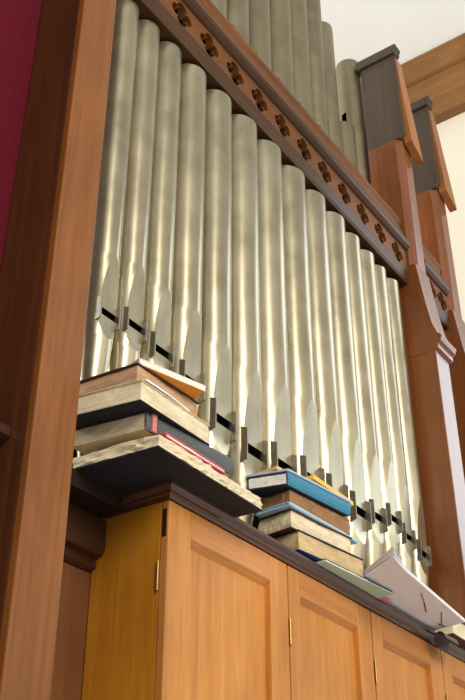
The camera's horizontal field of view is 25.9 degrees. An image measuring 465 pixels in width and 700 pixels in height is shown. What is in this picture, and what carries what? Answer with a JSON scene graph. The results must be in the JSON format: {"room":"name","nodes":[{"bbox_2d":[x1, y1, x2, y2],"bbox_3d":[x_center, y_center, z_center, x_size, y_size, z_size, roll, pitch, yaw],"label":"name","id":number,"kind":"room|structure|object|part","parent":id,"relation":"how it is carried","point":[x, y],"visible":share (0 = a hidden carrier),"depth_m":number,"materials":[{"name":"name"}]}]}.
{"room":"church","nodes":[
{"label":"church","id":0,"kind":"room"},
{"bbox_2d":[0,0,42,270],"bbox_3d":[-1.582,-1.432,1.138,0.083,6.440,3.756,-21,-38,29],"label":"wall","id":1,"kind":"structure","parent":0,"point":[19,19],"depth_m":2.35,"materials":[{"name":"red paint"}]},
{"bbox_2d":[0,421,10,444],"bbox_3d":[-1.306,-0.483,0.801,0.103,0.107,3.011,-21,-38,29],"label":"trim","id":2,"kind":"structure","parent":1,"relation":"attached to","point":[5,430],"depth_m":1.81,"materials":[{"name":"brown wood"}]},
{"bbox_2d":[320,0,464,66],"bbox_3d":[-1.845,-3.104,6.946,7.080,3.096,4.200,-21,-38,29],"label":"ceiling","id":3,"kind":"structure","parent":0,"point":[361,29],"depth_m":6.32,"materials":[{"name":"white paint"}]},
{"bbox_2d":[401,33,464,124],"bbox_3d":[-0.961,-0.777,7.501,6.060,0.504,0.122,-21,-38,29],"label":"ceiling beam","id":4,"kind":"structure","parent":3,"relation":"attached to","point":[438,73],"depth_m":6.18,"materials":[{"name":"brown wood"}]},
{"bbox_3d":[-0.962,-0.918,7.591,6.060,0.168,0.120,-21,-38,29],"label":"moulding","id":5,"kind":"part","parent":4,"relation":"part of","materials":[{"name":"brown wood"}]},
{"bbox_2d":[436,112,464,321],"bbox_3d":[-0.991,1.546,6.202,6.300,6.920,0.120,-21,-38,29],"label":"wall","id":6,"kind":"structure","parent":0,"point":[451,132],"depth_m":5.81,"materials":[{"name":"beige paint"}]},
{"bbox_3d":[0.825,1.047,-1.016,7.920,0.060,10.080,-21,-38,29],"label":"floor","id":7,"kind":"structure","parent":0,"visible":0},
{"bbox_2d":[0,0,115,699],"bbox_3d":[-0.387,-0.059,2.028,0.192,5.096,0.144,-21,-38,29],"label":"wooden post","id":8,"kind":"object","parent":7,"relation":"on","point":[45,272],"visible":1,"depth_m":1.97,"materials":[{"name":"brown wood"}]},
{"bbox_2d":[50,503,106,699],"bbox_3d":[-0.371,1.258,1.451,0.062,2.257,0.280,-21,-38,29],"label":"pilaster","id":9,"kind":"object","parent":7,"relation":"on","point":[85,539],"visible":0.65,"depth_m":2.04,"materials":[{"name":"brown wood"}]},
{"bbox_3d":[-0.385,1.309,1.430,0.024,2.149,0.280,-21,-38,29],"label":"panel","id":10,"kind":"part","parent":9,"relation":"part of","materials":[{"name":"brown wood"}]},
{"bbox_3d":[-0.371,0.355,2.034,0.062,0.107,0.280,-21,-38,29],"label":"moulding","id":11,"kind":"part","parent":9,"relation":"part of","materials":[{"name":"brown wood"}]},
{"bbox_2d":[69,468,122,516],"bbox_3d":[-0.475,0.326,2.123,0.419,0.036,0.257,-21,-38,29],"label":"board","id":12,"kind":"object","parent":9,"relation":"on","point":[88,494],"visible":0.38,"depth_m":2.06,"materials":[{"name":"brown wood"}]},
{"bbox_2d":[76,0,138,456],"bbox_3d":[-0.308,-0.344,2.471,0.088,1.468,0.088,-21,-38,29],"label":"pipe","id":13,"kind":"object","parent":12,"relation":"on","point":[103,317],"visible":0.66,"depth_m":2.44,"materials":[{"name":"metal"}]},
{"bbox_2d":[108,19,159,370],"bbox_3d":[-0.256,-0.303,2.533,0.092,1.466,0.092,-21,-38,29],"label":"pipe","id":14,"kind":"object","parent":12,"relation":"on","point":[127,342],"visible":0.54,"depth_m":2.53,"materials":[{"name":"metal"}]},
{"bbox_2d":[72,449,89,697],"bbox_3d":[-0.014,1.184,2.826,0.036,3.872,2.519,-21,-38,29],"label":"panel","id":15,"kind":"object","parent":7,"relation":"on","point":[74,452],"visible":0.02,"depth_m":2.53,"materials":[{"name":"brown wood"}]},
{"bbox_2d":[89,515,108,594],"bbox_3d":[0.058,0.733,2.762,0.419,0.028,1.513,-21,-38,29],"label":"board","id":16,"kind":"object","parent":15,"relation":"attached to","point":[105,516],"visible":0.02,"depth_m":2.19,"materials":[{"name":"brown wood"}]},
{"bbox_2d":[139,41,181,369],"bbox_3d":[-0.199,-0.259,2.600,0.098,1.465,0.098,-21,-38,29],"label":"pipe","id":17,"kind":"object","parent":16,"relation":"on","point":[158,350],"visible":0.51,"depth_m":2.61,"materials":[{"name":"metal"}]},
{"bbox_2d":[170,63,206,408],"bbox_3d":[-0.136,-0.209,2.676,0.114,1.463,0.114,-21,-38,29],"label":"pipe","id":18,"kind":"object","parent":16,"relation":"on","point":[186,315],"visible":0.36,"depth_m":2.69,"materials":[{"name":"metal"}]},
{"bbox_2d":[197,89,236,455],"bbox_3d":[-0.063,-0.153,2.762,0.122,1.462,0.122,-21,-38,29],"label":"pipe","id":19,"kind":"object","parent":16,"relation":"on","point":[216,411],"visible":0.58,"depth_m":2.73,"materials":[{"name":"metal"}]},
{"bbox_2d":[228,114,267,525],"bbox_3d":[0.013,-0.094,2.853,0.132,1.460,0.132,-21,-38,29],"label":"pipe","id":20,"kind":"object","parent":16,"relation":"on","point":[249,452],"visible":0.43,"depth_m":2.80,"materials":[{"name":"metal"}]},
{"bbox_2d":[253,139,296,528],"bbox_3d":[0.091,-0.033,2.947,0.138,1.459,0.138,-21,-38,29],"label":"pipe","id":21,"kind":"object","parent":16,"relation":"on","point":[276,420],"visible":0.34,"depth_m":2.93,"materials":[{"name":"metal"}]},
{"bbox_2d":[282,165,324,481],"bbox_3d":[0.175,0.033,3.046,0.140,1.458,0.140,-21,-38,29],"label":"pipe","id":22,"kind":"object","parent":16,"relation":"on","point":[302,388],"visible":0.31,"depth_m":3.04,"materials":[{"name":"metal"}]},
{"bbox_2d":[305,189,348,498],"bbox_3d":[0.257,0.096,3.143,0.134,1.456,0.134,-21,-38,29],"label":"pipe","id":23,"kind":"object","parent":16,"relation":"on","point":[328,421],"visible":0.29,"depth_m":3.15,"materials":[{"name":"metal"}]},
{"bbox_2d":[326,211,371,570],"bbox_3d":[0.335,0.157,3.237,0.133,1.455,0.133,-21,-38,29],"label":"pipe","id":24,"kind":"object","parent":16,"relation":"on","point":[360,519],"visible":0.5,"depth_m":3.20,"materials":[{"name":"metal"}]},
{"bbox_2d":[345,232,387,569],"bbox_3d":[0.408,0.214,3.324,0.115,1.453,0.115,-21,-38,29],"label":"pipe","id":25,"kind":"object","parent":16,"relation":"on","point":[374,537],"visible":0.41,"depth_m":3.29,"materials":[{"name":"metal"}]},
{"bbox_2d":[360,249,402,556],"bbox_3d":[0.475,0.267,3.404,0.109,1.452,0.109,-21,-38,29],"label":"pipe","id":26,"kind":"object","parent":16,"relation":"on","point":[381,411],"visible":0.47,"depth_m":3.40,"materials":[{"name":"metal"}]},
{"bbox_2d":[375,265,416,573],"bbox_3d":[0.535,0.313,3.475,0.099,1.450,0.099,-21,-38,29],"label":"pipe","id":27,"kind":"object","parent":16,"relation":"on","point":[407,543],"visible":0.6,"depth_m":3.46,"materials":[{"name":"metal"}]},
{"bbox_2d":[387,278,431,586],"bbox_3d":[0.594,0.359,3.545,0.102,1.449,0.102,-21,-38,29],"label":"pipe","id":28,"kind":"object","parent":16,"relation":"on","point":[422,560],"visible":0.49,"depth_m":3.53,"materials":[{"name":"metal"}]},
{"bbox_3d":[-0.038,-0.648,3.513,0.400,0.024,1.811,-21,-38,29],"label":"board","id":29,"kind":"object","parent":15,"relation":"attached to","visible":0},
{"bbox_2d":[211,0,226,18],"bbox_3d":[-0.086,-1.822,3.984,0.133,2.460,0.133,-21,-38,29],"label":"pipe","id":30,"kind":"object","parent":29,"relation":"on","point":[221,5],"visible":0.02,"depth_m":3.53,"materials":[{"name":"metal"}]},
{"bbox_2d":[227,0,248,43],"bbox_3d":[-0.007,-1.686,4.029,0.136,2.280,0.136,-21,-38,29],"label":"pipe","id":31,"kind":"object","parent":29,"relation":"on","point":[237,10],"visible":0.07,"depth_m":3.65,"materials":[{"name":"metal"}]},
{"bbox_2d":[249,0,271,70],"bbox_3d":[0.074,-1.548,4.078,0.141,2.100,0.141,-21,-38,29],"label":"pipe","id":32,"kind":"object","parent":29,"relation":"on","point":[259,10],"visible":0.07,"depth_m":3.78,"materials":[{"name":"metal"}]},
{"bbox_2d":[269,0,294,96],"bbox_3d":[0.161,-1.406,4.132,0.151,1.920,0.151,-21,-38,29],"label":"pipe","id":33,"kind":"object","parent":29,"relation":"on","point":[280,12],"visible":0.1,"depth_m":3.92,"materials":[{"name":"metal"}]},
{"bbox_2d":[290,0,312,117],"bbox_3d":[0.246,-1.264,4.186,0.139,1.740,0.139,-21,-38,29],"label":"pipe","id":34,"kind":"object","parent":29,"relation":"on","point":[302,88],"visible":0.15,"depth_m":4.07,"materials":[{"name":"metal"}]},
{"bbox_2d":[306,0,329,137],"bbox_3d":[0.325,-1.133,4.234,0.130,1.572,0.130,-21,-38,29],"label":"pipe","id":35,"kind":"object","parent":29,"relation":"on","point":[315,34],"visible":0.13,"depth_m":4.20,"materials":[{"name":"metal"}]},
{"bbox_2d":[322,21,341,150],"bbox_3d":[0.395,-0.927,4.221,0.108,1.212,0.108,-21,-38,29],"label":"pipe","id":36,"kind":"object","parent":29,"relation":"on","point":[329,56],"visible":0.25,"depth_m":4.29,"materials":[{"name":"metal"}]},
{"bbox_2d":[340,121,357,167],"bbox_3d":[0.468,-0.654,4.169,0.114,0.696,0.114,-21,-38,29],"label":"pipe","id":37,"kind":"object","parent":29,"relation":"on","point":[348,140],"visible":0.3,"depth_m":4.25,"materials":[{"name":"metal"}]},
{"bbox_2d":[336,59,371,185],"bbox_3d":[0.549,-0.805,4.488,0.118,1.296,0.124,-21,-38,29],"label":"pipe","id":38,"kind":"object","parent":29,"relation":"on","point":[349,83],"visible":0.39,"depth_m":4.64,"materials":[{"name":"metal"}]},
{"bbox_2d":[81,500,464,699],"bbox_3d":[0.230,1.625,2.028,0.206,2.265,1.540,-21,-38,29],"label":"tall cabinet","id":39,"kind":"object","parent":7,"relation":"on","point":[182,607],"visible":0.99,"depth_m":2.13,"materials":[{"name":"orange wood"}]},
{"bbox_3d":[-0.215,1.294,1.514,0.181,2.265,0.017,-21,-38,29],"label":"panel","id":40,"kind":"part","parent":39,"relation":"part of","materials":[{"name":"orange wood"}]},
{"bbox_3d":[-0.115,1.236,1.512,0.020,2.168,0.076,-21,-38,29],"label":"door","id":41,"kind":"part","parent":39,"relation":"part of","materials":[{"name":"brown wood"}]},
{"bbox_3d":[-0.014,1.302,1.655,0.004,1.995,0.306,-21,-38,29],"label":"panel","id":42,"kind":"part","parent":39,"relation":"part of","materials":[{"name":"brown wood"}]},
{"bbox_3d":[-0.008,0.438,2.207,0.020,0.074,0.296,-21,-38,29],"label":"rail","id":43,"kind":"part","parent":39,"relation":"part of","materials":[{"name":"brown wood"}]},
{"bbox_2d":[107,480,464,662],"bbox_3d":[0.247,0.649,2.631,0.187,0.028,1.555,-21,-38,29],"label":"cabinet top","id":44,"kind":"object","parent":39,"relation":"on","point":[171,490],"visible":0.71,"depth_m":2.32,"materials":[{"name":"brown wood"}]},
{"bbox_2d":[72,435,262,516],"bbox_3d":[-0.128,0.282,2.115,0.211,0.029,0.388,-21,-38,29],"label":"book","id":45,"kind":"object","parent":44,"relation":"on","point":[134,465],"visible":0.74,"depth_m":2.04,"materials":[{"name":"paper"}]},
{"bbox_2d":[159,432,224,474],"bbox_3d":[-0.123,0.228,2.076,0.121,0.012,0.204,-21,-38,29],"label":"booklet","id":46,"kind":"object","parent":45,"relation":"on","point":[216,467],"visible":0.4,"depth_m":2.04,"materials":[{"name":"red paper"}]},
{"bbox_2d":[74,412,233,476],"bbox_3d":[-0.161,0.215,2.104,0.197,0.039,0.296,-21,-38,29],"label":"book","id":47,"kind":"object","parent":46,"relation":"on","point":[101,436],"visible":0.52,"depth_m":2.02,"materials":[{"name":"beige paper"}]},
{"bbox_2d":[76,379,209,445],"bbox_3d":[-0.197,0.150,2.084,0.186,0.048,0.262,-21,-38,29],"label":"book","id":48,"kind":"object","parent":47,"relation":"on","point":[138,396],"visible":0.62,"depth_m":2.01,"materials":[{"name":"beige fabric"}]},
{"bbox_2d":[79,362,199,415],"bbox_3d":[-0.197,0.106,2.099,0.160,0.041,0.216,-21,-38,29],"label":"book","id":49,"kind":"object","parent":48,"relation":"on","point":[135,371],"visible":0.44,"depth_m":2.04,"materials":[{"name":"brown paper"}]},
{"bbox_2d":[131,358,205,398],"bbox_3d":[-0.154,0.072,2.099,0.170,0.015,0.102,25,-40,-33],"label":"booklet","id":50,"kind":"object","parent":49,"relation":"on","point":[192,388],"visible":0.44,"depth_m":2.08,"materials":[{"name":"orange paper"}]},
{"bbox_2d":[143,379,189,411],"bbox_3d":[-0.133,0.092,2.047,0.010,0.008,0.151,-19,-37,27],"label":"paper slip","id":51,"kind":"object","parent":48,"relation":"on","point":[145,380],"visible":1,"depth_m":2.04,"materials":[{"name":"white paper"}]},
{"bbox_2d":[315,558,392,597],"bbox_3d":[0.271,0.593,2.578,0.132,0.008,0.308,-24,-40,32],"label":"booklet","id":52,"kind":"object","parent":44,"relation":"on","point":[372,588],"visible":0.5,"depth_m":2.55,"materials":[{"name":"green paper"}]},
{"bbox_2d":[273,529,363,576],"bbox_3d":[0.209,0.523,2.526,0.102,0.053,0.266,-26,-41,34],"label":"book","id":53,"kind":"object","parent":52,"relation":"on","point":[309,546],"visible":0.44,"depth_m":2.47,"materials":[{"name":"beige paper"}]},
{"bbox_2d":[257,508,351,552],"bbox_3d":[0.184,0.474,2.546,0.108,0.051,0.254,-26,-41,34],"label":"book","id":54,"kind":"object","parent":53,"relation":"on","point":[288,520],"visible":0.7,"depth_m":2.48,"materials":[{"name":"paper"},{"name":"cardboard"}]},
{"bbox_2d":[255,501,357,544],"bbox_3d":[0.192,0.451,2.568,0.106,0.011,0.308,-23,-39,31],"label":"booklet","id":55,"kind":"object","parent":54,"relation":"on","point":[280,507],"visible":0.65,"depth_m":2.48,"materials":[{"name":"blue paper"}]},
{"bbox_2d":[261,490,350,534],"bbox_3d":[0.189,0.427,2.582,0.091,0.043,0.253,-26,-41,34],"label":"book","id":56,"kind":"object","parent":55,"relation":"on","point":[332,518],"visible":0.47,"depth_m":2.53,"materials":[{"name":"brown paper"}]},
{"bbox_2d":[247,468,350,516],"bbox_3d":[0.174,0.372,2.580,0.100,0.043,0.300,-26,-41,34],"label":"book","id":57,"kind":"object","parent":56,"relation":"on","point":[270,483],"visible":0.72,"depth_m":2.52,"materials":[{"name":"blue paper"}]},
{"bbox_2d":[258,466,281,472],"bbox_3d":[0.167,0.352,2.598,0.067,0.009,0.252,-25,-41,34],"label":"pamphlet","id":58,"kind":"object","parent":57,"relation":"on","point":[274,468],"visible":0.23,"depth_m":2.51,"materials":[{"name":"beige paper"}]},
{"bbox_2d":[306,475,352,506],"bbox_3d":[0.235,0.378,2.657,0.073,0.012,0.205,-21,-38,29],"label":"envelope","id":59,"kind":"object","parent":58,"relation":"on","point":[313,478],"visible":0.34,"depth_m":2.60,"materials":[{"name":"yellow paper"}]},
{"bbox_2d":[378,597,391,603],"bbox_3d":[0.353,0.662,2.681,0.094,0.002,0.120,-21,-38,29],"label":"card","id":60,"kind":"object","parent":44,"relation":"on","point":[383,599],"visible":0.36,"depth_m":2.68,"materials":[{"name":"red paper"}]},
{"bbox_2d":[363,546,464,630],"bbox_3d":[0.467,0.663,2.731,0.220,0.051,0.562,-21,-38,29],"label":"sheaf","id":61,"kind":"object","parent":44,"relation":"on","point":[411,596],"visible":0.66,"depth_m":2.67,"materials":[{"name":"white paper"}]},
{"bbox_2d":[434,623,464,654],"bbox_3d":[0.639,0.881,3.016,0.145,0.114,0.348,-21,-38,29],"label":"book","id":62,"kind":"object","parent":44,"relation":"on","point":[455,634],"visible":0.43,"depth_m":2.93,"materials":[{"name":"beige paper"}]},
{"bbox_3d":[0.137,1.430,1.813,0.020,2.168,0.049,-21,-38,29],"label":"door","id":63,"kind":"part","parent":39,"relation":"part of","materials":[{"name":"brown wood"}]},
{"bbox_3d":[0.230,0.622,2.492,0.020,0.074,0.277,-21,-38,29],"label":"rail","id":64,"kind":"part","parent":39,"relation":"part of","materials":[{"name":"brown wood"}]},
{"bbox_3d":[0.224,1.486,1.940,0.004,1.995,0.287,-21,-38,29],"label":"panel","id":65,"kind":"part","parent":39,"relation":"part of","materials":[{"name":"brown wood"}]},
{"bbox_3d":[0.371,1.611,2.093,0.020,2.168,0.056,-21,-38,29],"label":"door","id":66,"kind":"part","parent":39,"relation":"part of","materials":[{"name":"brown wood"}]},
{"bbox_3d":[0.469,0.806,2.777,0.020,0.074,0.283,-21,-38,29],"label":"rail","id":67,"kind":"part","parent":39,"relation":"part of","materials":[{"name":"brown wood"}]},
{"bbox_3d":[0.463,1.670,2.225,0.004,1.995,0.293,-21,-38,29],"label":"panel","id":68,"kind":"part","parent":39,"relation":"part of","materials":[{"name":"brown wood"}]},
{"bbox_3d":[0.617,1.800,2.388,0.020,2.168,0.062,-21,-38,29],"label":"door","id":69,"kind":"part","parent":39,"relation":"part of","materials":[{"name":"brown wood"}]},
{"bbox_3d":[0.675,0.965,3.024,0.020,0.074,0.138,-21,-38,29],"label":"rail","id":70,"kind":"part","parent":39,"relation":"part of","materials":[{"name":"brown wood"}]},
{"bbox_3d":[0.669,1.829,2.472,0.004,1.995,0.148,-21,-38,29],"label":"panel","id":71,"kind":"part","parent":39,"relation":"part of","materials":[{"name":"brown wood"}]},
{"bbox_2d":[356,44,464,623],"bbox_3d":[0.653,0.820,3.400,0.391,5.106,0.146,-21,-38,29],"label":"post","id":72,"kind":"object","parent":7,"relation":"on","point":[392,138],"visible":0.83,"depth_m":3.81,"materials":[{"name":"red wood"}]},
{"bbox_2d":[132,0,409,287],"bbox_3d":[0.160,-0.801,3.449,0.077,0.344,1.816,-21,-38,29],"label":"rail","id":73,"kind":"object","parent":72,"relation":"attached to","point":[205,39],"visible":0.99,"depth_m":3.41,"materials":[{"name":"brown wood"}]},
{"bbox_3d":[0.676,-1.344,4.708,0.205,0.052,0.055,-21,-38,29],"label":"crown","id":74,"kind":"part","parent":72,"relation":"part of","materials":[{"name":"wood"}]},
{"bbox_3d":[0.775,-1.075,4.535,0.058,0.575,0.111,-21,-38,29],"label":"plate","id":75,"kind":"part","parent":72,"relation":"part of","materials":[{"name":"orange wood"}]},
{"bbox_2d":[410,96,464,479],"bbox_3d":[0.858,0.991,3.666,0.391,5.106,0.146,-21,-38,29],"label":"post","id":76,"kind":"object","parent":7,"relation":"on","point":[433,189],"visible":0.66,"depth_m":4.57,"materials":[{"name":"red wood"}]},
{"bbox_3d":[0.881,-1.172,4.974,0.205,0.052,0.055,-21,-38,29],"label":"crown","id":77,"kind":"part","parent":76,"relation":"part of","materials":[{"name":"wood"}]},
{"bbox_2d":[422,245,449,329],"bbox_3d":[0.831,-0.285,4.251,0.077,0.344,0.238,-21,-38,29],"label":"rail","id":78,"kind":"object","parent":76,"relation":"attached to","point":[440,289],"visible":0.52,"depth_m":4.25,"materials":[{"name":"brown wood"}]},
{"bbox_3d":[0.831,-0.300,4.261,0.077,0.062,0.238,-21,-38,29],"label":"moulding","id":79,"kind":"part","parent":78,"relation":"part of","materials":[{"name":"brown wood"}]},
{"bbox_3d":[0.980,-0.903,4.801,0.058,0.575,0.111,-21,-38,29],"label":"plate","id":80,"kind":"part","parent":76,"relation":"part of","materials":[{"name":"orange wood"}]}
]}

